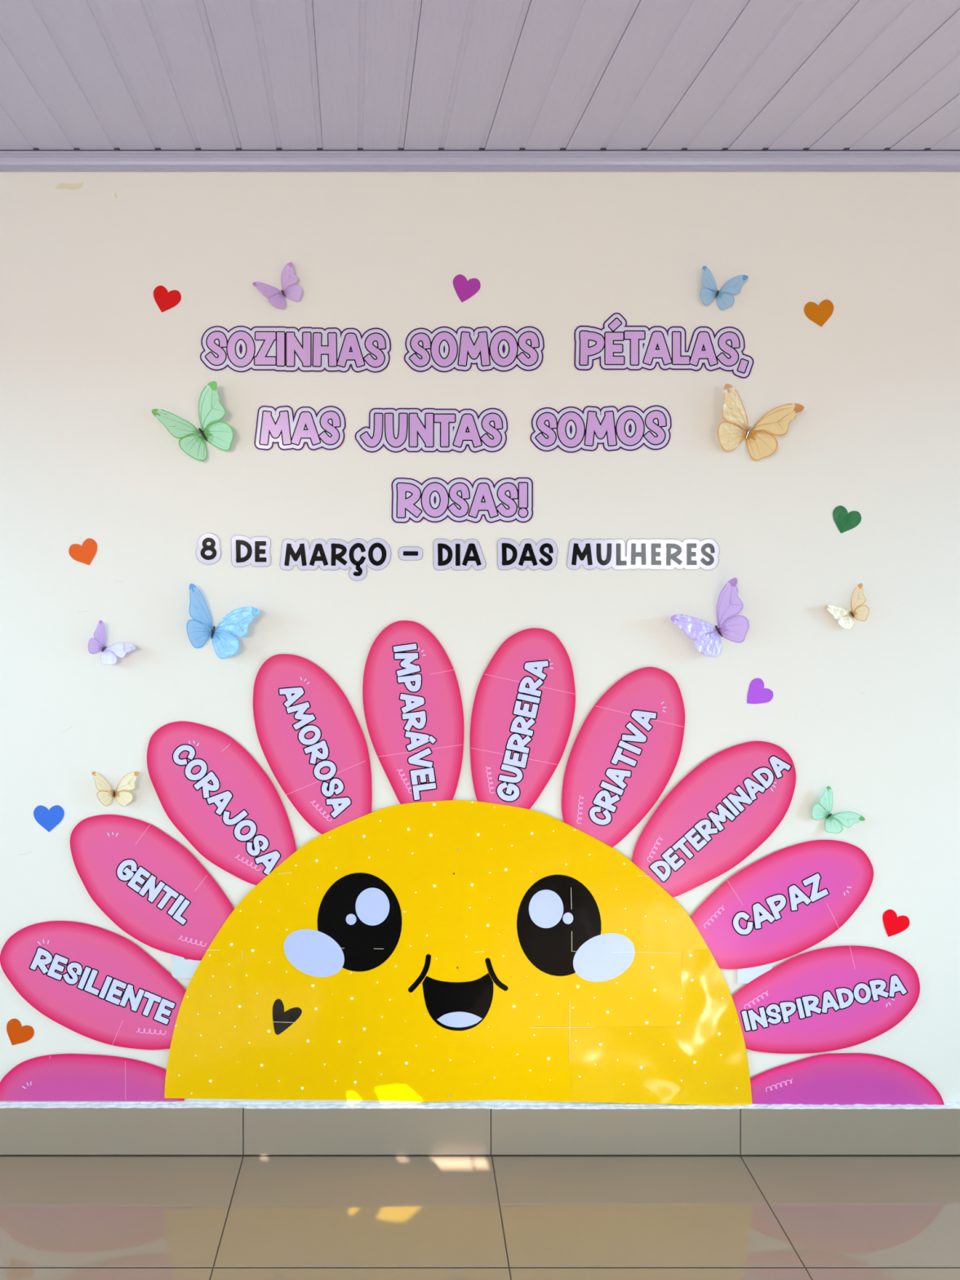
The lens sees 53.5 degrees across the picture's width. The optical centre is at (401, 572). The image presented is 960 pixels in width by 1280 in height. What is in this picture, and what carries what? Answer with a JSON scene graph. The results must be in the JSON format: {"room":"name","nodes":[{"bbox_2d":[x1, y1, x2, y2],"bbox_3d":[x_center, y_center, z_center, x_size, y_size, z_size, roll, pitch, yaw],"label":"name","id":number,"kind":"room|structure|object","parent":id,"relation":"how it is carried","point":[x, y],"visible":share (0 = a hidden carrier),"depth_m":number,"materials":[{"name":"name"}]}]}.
{"room":"school hallway","nodes":[
{"label":"school hallway","id":0,"kind":"room"},
{"bbox_2d":[0,170,959,1102],"bbox_3d":[0.600,0.197,2.410,5.400,2.579,0.121,0,0,0],"label":"wall","id":1,"kind":"structure","parent":0,"point":[868,712],"depth_m":2.35,"materials":[{"name":"beige paint"}]},
{"bbox_2d":[6,1018,34,1044],"bbox_3d":[-0.945,1.139,2.349,0.068,0.067,0.001,0,0,0],"label":"heart","id":2,"kind":"object","parent":1,"relation":"attached to","point":[17,1034],"visible":1,"depth_m":2.35,"materials":[{"name":"orange paper"}]},
{"bbox_2d":[33,804,64,831],"bbox_3d":[-0.874,0.610,2.349,0.076,0.067,0.001,0,0,0],"label":"heart","id":3,"kind":"object","parent":1,"relation":"attached to","point":[47,819],"visible":1,"depth_m":2.35,"materials":[{"name":"blue paper"}]},
{"bbox_2d":[68,537,97,564],"bbox_3d":[-0.789,-0.051,2.349,0.071,0.067,0.001,0,0,0],"label":"heart","id":4,"kind":"object","parent":1,"relation":"attached to","point":[85,553],"visible":1,"depth_m":2.35,"materials":[{"name":"orange paper"}]},
{"bbox_2d":[0,1053,184,1101],"bbox_3d":[-0.774,1.249,2.345,0.475,0.117,0.001,0,0,0],"label":"paper petal","id":5,"kind":"object","parent":1,"relation":"attached to","point":[58,1077],"visible":1,"depth_m":2.34,"materials":[{"name":"pink paper"}]},
{"bbox_2d":[0,920,186,1049],"bbox_3d":[-0.748,1.022,2.344,0.492,0.320,0.001,0,0,0],"label":"paper petal","id":6,"kind":"object","parent":1,"relation":"attached to","point":[92,981],"visible":1,"depth_m":2.34,"materials":[{"name":"pink paper"}]},
{"bbox_2d":[88,620,135,664],"bbox_3d":[-0.709,0.172,2.335,0.122,0.110,0.028,0,0,2],"label":"butterfly","id":7,"kind":"object","parent":1,"relation":"attached to","point":[119,649],"visible":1,"depth_m":2.33,"materials":[{"name":"purple paper"}]},
{"bbox_2d":[92,771,139,806],"bbox_3d":[-0.700,0.533,2.336,0.118,0.090,0.028,0,0,0],"label":"butterfly","id":8,"kind":"object","parent":1,"relation":"attached to","point":[126,784],"visible":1,"depth_m":2.33,"materials":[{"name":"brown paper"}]},
{"bbox_2d":[70,814,233,960],"bbox_3d":[-0.612,0.779,2.344,0.416,0.362,0.001,0,0,0],"label":"paper petal","id":9,"kind":"object","parent":1,"relation":"attached to","point":[148,883],"visible":1,"depth_m":2.34,"materials":[{"name":"pink paper"}]},
{"bbox_2d":[153,285,181,312],"bbox_3d":[-0.580,-0.678,2.349,0.069,0.067,0.001,0,0,0],"label":"heart","id":10,"kind":"object","parent":1,"relation":"attached to","point":[165,300],"visible":1,"depth_m":2.35,"materials":[{"name":"red paper"}]},
{"bbox_2d":[172,954,200,978],"bbox_3d":[-0.531,0.950,2.347,0.075,0.113,0.005,0,0,0],"label":"wall socket","id":11,"kind":"object","parent":1,"relation":"attached to","point":[182,967],"visible":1,"depth_m":2.35,"materials":[{"name":"white plastic"}]},
{"bbox_2d":[179,956,193,960],"bbox_3d":[-0.530,0.936,2.345,0.034,0.050,0.001,0,0,0],"label":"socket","id":12,"kind":"object","parent":11,"relation":"attached to","point":[181,958],"depth_m":2.34,"materials":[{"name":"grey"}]},
{"bbox_2d":[151,381,233,461],"bbox_3d":[-0.508,-0.369,2.323,0.199,0.191,0.053,0,0,0],"label":"butterfly","id":13,"kind":"object","parent":1,"relation":"attached to","point":[220,434],"visible":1,"depth_m":2.32,"materials":[{"name":"green paper"}]},
{"bbox_2d":[195,533,221,564],"bbox_3d":[-0.478,-0.059,2.349,0.064,0.078,0.002,0,0,0],"label":"word sign","id":14,"kind":"object","parent":1,"relation":"attached to","point":[208,551],"visible":1,"depth_m":2.35,"materials":[{"name":"grey paper"}]},
{"bbox_2d":[146,720,296,884],"bbox_3d":[-0.445,0.574,2.344,0.370,0.412,0.001,0,0,0],"label":"paper petal","id":15,"kind":"object","parent":1,"relation":"attached to","point":[214,792],"visible":1,"depth_m":2.34,"materials":[{"name":"pink paper"}]},
{"bbox_2d":[186,583,259,658],"bbox_3d":[-0.433,0.120,2.326,0.182,0.186,0.046,0,0,2],"label":"butterfly","id":16,"kind":"object","parent":1,"relation":"attached to","point":[236,623],"visible":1,"depth_m":2.32,"materials":[{"name":"blue paper"}]},
{"bbox_2d":[231,535,271,567],"bbox_3d":[-0.372,-0.053,2.349,0.099,0.080,0.002,0,0,0],"label":"word sign","id":17,"kind":"object","parent":1,"relation":"attached to","point":[246,551],"visible":1,"depth_m":2.35,"materials":[{"name":"grey paper"}]},
{"bbox_2d":[252,262,302,308],"bbox_3d":[-0.305,-0.707,2.340,0.122,0.113,0.021,0,0,0],"label":"butterfly","id":18,"kind":"object","parent":1,"relation":"attached to","point":[294,292],"visible":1,"depth_m":2.34,"materials":[{"name":"purple paper"}]},
{"bbox_2d":[200,325,391,372],"bbox_3d":[-0.262,-0.554,2.348,0.474,0.117,0.003,0,0,0],"label":"word sign","id":19,"kind":"object","parent":1,"relation":"attached to","point":[242,348],"visible":1,"depth_m":2.35,"materials":[{"name":"purple paper"}]},
{"bbox_2d":[253,405,346,450],"bbox_3d":[-0.251,-0.358,2.348,0.227,0.112,0.003,0,0,0],"label":"word sign","id":20,"kind":"object","parent":1,"relation":"attached to","point":[324,428],"visible":1,"depth_m":2.35,"materials":[{"name":"purple paper"}]},
{"bbox_2d":[253,653,372,834],"bbox_3d":[-0.220,0.433,2.344,0.294,0.464,0.001,0,0,0],"label":"paper petal","id":21,"kind":"object","parent":1,"relation":"attached to","point":[312,740],"visible":1,"depth_m":2.34,"materials":[{"name":"pink paper"}]},
{"bbox_2d":[280,537,391,581],"bbox_3d":[-0.163,-0.032,2.349,0.276,0.106,0.002,0,0,0],"label":"word sign","id":22,"kind":"object","parent":1,"relation":"attached to","point":[334,554],"visible":1,"depth_m":2.35,"materials":[{"name":"grey paper"}]},
{"bbox_2d":[398,546,422,559],"bbox_3d":[0.023,-0.047,2.349,0.060,0.034,0.002,0,0,0],"label":"word sign","id":23,"kind":"object","parent":1,"relation":"attached to","point":[404,553],"visible":1,"depth_m":2.35,"materials":[{"name":"grey paper"}]},
{"bbox_2d":[362,620,463,804],"bbox_3d":[0.030,0.365,2.344,0.251,0.493,0.001,0,0,0],"label":"paper petal","id":24,"kind":"object","parent":1,"relation":"attached to","point":[413,707],"visible":1,"depth_m":2.34,"materials":[{"name":"pink paper"}]},
{"bbox_2d":[355,408,507,453],"bbox_3d":[0.075,-0.353,2.348,0.380,0.112,0.003,0,0,0],"label":"word sign","id":25,"kind":"object","parent":1,"relation":"attached to","point":[399,429],"visible":1,"depth_m":2.35,"materials":[{"name":"purple paper"}]},
{"bbox_2d":[164,800,752,1105],"bbox_3d":[0.141,0.941,2.342,1.454,0.757,0.003,0,0,0],"label":"flower center","id":26,"kind":"object","parent":1,"relation":"attached to","point":[451,950],"visible":1,"depth_m":2.34,"materials":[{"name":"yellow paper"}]},
{"bbox_2d":[433,538,485,570],"bbox_3d":[0.145,-0.044,2.349,0.131,0.079,0.002,0,0,0],"label":"word sign","id":27,"kind":"object","parent":1,"relation":"attached to","point":[457,554],"visible":1,"depth_m":2.35,"materials":[{"name":"grey paper"}]},
{"bbox_2d":[391,477,533,523],"bbox_3d":[0.151,-0.179,2.348,0.352,0.114,0.003,0,0,0],"label":"word sign","id":28,"kind":"object","parent":1,"relation":"attached to","point":[434,500],"visible":1,"depth_m":2.35,"materials":[{"name":"purple paper"}]},
{"bbox_2d":[453,274,480,302],"bbox_3d":[0.162,-0.704,2.349,0.069,0.070,0.001,0,0,0],"label":"heart","id":29,"kind":"object","parent":1,"relation":"attached to","point":[464,289],"visible":1,"depth_m":2.35,"materials":[{"name":"purple paper"}]},
{"bbox_2d":[404,325,544,372],"bbox_3d":[0.181,-0.554,2.348,0.349,0.115,0.003,0,0,0],"label":"word sign","id":30,"kind":"object","parent":1,"relation":"attached to","point":[443,348],"visible":1,"depth_m":2.35,"materials":[{"name":"purple paper"}]},
{"bbox_2d":[0,1101,959,1155],"bbox_3d":[0.600,1.374,2.341,5.400,0.128,0.018,0,0,0],"label":"baseboard","id":31,"kind":"structure","parent":1,"relation":"attached to","point":[27,1128],"depth_m":2.33,"materials":[{"name":"grey tile"}]},
{"bbox_2d":[0,151,959,170],"bbox_3d":[0.599,-1.021,2.333,5.398,0.056,0.035,0,0,0],"label":"trim","id":32,"kind":"structure","parent":1,"relation":"attached to","point":[9,160],"depth_m":2.33,"materials":[{"name":"grey"}]},
{"bbox_2d":[0,149,959,151],"bbox_3d":[0.600,-1.031,2.331,5.400,0.002,0.034,0,0,0],"label":"trim","id":33,"kind":"structure","parent":1,"relation":"attached to","point":[195,149],"depth_m":2.31,"materials":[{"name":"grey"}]},
{"bbox_2d":[470,627,575,809],"bbox_3d":[0.301,0.379,2.344,0.262,0.485,0.001,0,0,0],"label":"paper petal","id":34,"kind":"object","parent":1,"relation":"attached to","point":[523,710],"visible":1,"depth_m":2.34,"materials":[{"name":"pink paper"}]},
{"bbox_2d":[497,537,557,570],"bbox_3d":[0.313,-0.045,2.349,0.151,0.080,0.002,0,0,0],"label":"word sign","id":35,"kind":"object","parent":1,"relation":"attached to","point":[542,555],"visible":1,"depth_m":2.35,"materials":[{"name":"grey paper"}]},
{"bbox_2d":[529,404,671,453],"bbox_3d":[0.495,-0.356,2.348,0.352,0.118,0.003,0,0,0],"label":"word sign","id":36,"kind":"object","parent":1,"relation":"attached to","point":[572,429],"visible":1,"depth_m":2.35,"materials":[{"name":"purple paper"}]},
{"bbox_2d":[561,666,684,847],"bbox_3d":[0.549,0.466,2.344,0.306,0.466,0.001,0,0,0],"label":"paper petal","id":37,"kind":"object","parent":1,"relation":"attached to","point":[626,751],"visible":1,"depth_m":2.34,"materials":[{"name":"pink paper"}]},
{"bbox_2d":[566,538,719,570],"bbox_3d":[0.600,-0.045,2.349,0.379,0.079,0.002,0,0,0],"label":"word sign","id":38,"kind":"object","parent":1,"relation":"attached to","point":[642,553],"visible":1,"depth_m":2.35,"materials":[{"name":"grey paper"}]},
{"bbox_2d":[573,312,753,378],"bbox_3d":[0.651,-0.563,2.348,0.446,0.164,0.003,0,0,0],"label":"word sign","id":39,"kind":"object","parent":1,"relation":"attached to","point":[618,345],"visible":1,"depth_m":2.35,"materials":[{"name":"purple paper"}]},
{"bbox_2d":[671,577,749,657],"bbox_3d":[0.753,0.110,2.325,0.194,0.195,0.049,0,0,0],"label":"butterfly","id":40,"kind":"object","parent":1,"relation":"attached to","point":[735,629],"visible":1,"depth_m":2.33,"materials":[{"name":"purple paper"}]},
{"bbox_2d":[631,741,795,897],"bbox_3d":[0.773,0.614,2.344,0.408,0.394,0.001,0,0,0],"label":"paper petal","id":41,"kind":"object","parent":1,"relation":"attached to","point":[732,802],"visible":1,"depth_m":2.34,"materials":[{"name":"pink paper"}]},
{"bbox_2d":[699,266,748,310],"bbox_3d":[0.794,-0.702,2.339,0.117,0.107,0.021,0,0,0],"label":"butterfly","id":42,"kind":"object","parent":1,"relation":"attached to","point":[724,300],"visible":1,"depth_m":2.34,"materials":[{"name":"blue paper"}]},
{"bbox_2d":[737,963,772,983],"bbox_3d":[0.876,0.961,2.347,0.088,0.117,0.005,0,0,0],"label":"wall socket","id":43,"kind":"object","parent":1,"relation":"attached to","point":[744,975],"visible":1,"depth_m":2.35,"materials":[{"name":"white plastic"}]},
{"bbox_2d":[746,678,773,703],"bbox_3d":[0.890,0.294,2.349,0.066,0.064,0.001,0,0,0],"label":"heart","id":44,"kind":"object","parent":1,"relation":"attached to","point":[757,693],"visible":1,"depth_m":2.35,"materials":[{"name":"purple paper"}]},
{"bbox_2d":[717,383,804,461],"bbox_3d":[0.874,-0.367,2.324,0.205,0.186,0.053,0,0,0],"label":"butterfly","id":45,"kind":"object","parent":1,"relation":"attached to","point":[760,445],"visible":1,"depth_m":2.32,"materials":[{"name":"brown paper"}]},
{"bbox_2d":[690,840,873,969],"bbox_3d":[0.939,0.822,2.344,0.461,0.321,0.001,0,0,0],"label":"paper petal","id":46,"kind":"object","parent":1,"relation":"attached to","point":[782,904],"visible":1,"depth_m":2.34,"materials":[{"name":"pink paper"}]},
{"bbox_2d":[804,299,833,326],"bbox_3d":[1.035,-0.643,2.349,0.074,0.068,0.001,0,0,0],"label":"heart","id":47,"kind":"object","parent":1,"relation":"attached to","point":[820,313],"visible":1,"depth_m":2.35,"materials":[{"name":"orange paper"}]},
{"bbox_2d":[732,945,919,1053],"bbox_3d":[1.042,1.057,2.344,0.484,0.268,0.001,0,0,0],"label":"paper petal","id":48,"kind":"object","parent":1,"relation":"attached to","point":[836,997],"visible":1,"depth_m":2.34,"materials":[{"name":"pink paper"}]},
{"bbox_2d":[811,786,865,833],"bbox_3d":[1.074,0.583,2.338,0.127,0.118,0.024,0,0,2],"label":"butterfly","id":49,"kind":"object","parent":1,"relation":"attached to","point":[846,819],"visible":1,"depth_m":2.33,"materials":[{"name":"green paper"}]},
{"bbox_2d":[824,582,869,629],"bbox_3d":[1.096,0.084,2.338,0.111,0.114,0.025,0,0,0],"label":"butterfly","id":50,"kind":"object","parent":1,"relation":"attached to","point":[860,613],"visible":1,"depth_m":2.34,"materials":[{"name":"brown paper"}]},
{"bbox_2d":[832,505,861,533],"bbox_3d":[1.105,-0.131,2.349,0.071,0.069,0.001,0,0,0],"label":"heart","id":51,"kind":"object","parent":1,"relation":"attached to","point":[845,521],"visible":1,"depth_m":2.35,"materials":[{"name":"green paper"}]},
{"bbox_2d":[750,1053,944,1105],"bbox_3d":[1.087,1.255,2.345,0.516,0.132,0.001,0,0,0],"label":"paper petal","id":52,"kind":"object","parent":1,"relation":"attached to","point":[838,1078],"visible":1,"depth_m":2.34,"materials":[{"name":"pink paper"}]},
{"bbox_2d":[882,909,909,937],"bbox_3d":[1.227,0.869,2.349,0.067,0.069,0.001,0,0,0],"label":"heart","id":53,"kind":"object","parent":1,"relation":"attached to","point":[893,924],"visible":1,"depth_m":2.35,"materials":[{"name":"red paper"}]},
{"bbox_2d":[0,0,959,150],"bbox_3d":[0.600,-1.057,-0.190,5.400,0.051,5.320,0,0,0],"label":"ceiling","id":54,"kind":"structure","parent":0,"point":[75,74],"depth_m":1.96,"materials":[{"name":"grey plastic"}]},
{"bbox_2d":[0,1155,959,1279],"bbox_3d":[0.600,1.462,-0.200,5.400,0.050,5.300,0,0,0],"label":"floor","id":55,"kind":"structure","parent":0,"point":[62,1217],"depth_m":2.12,"materials":[{"name":"brown tile"}]}
]}

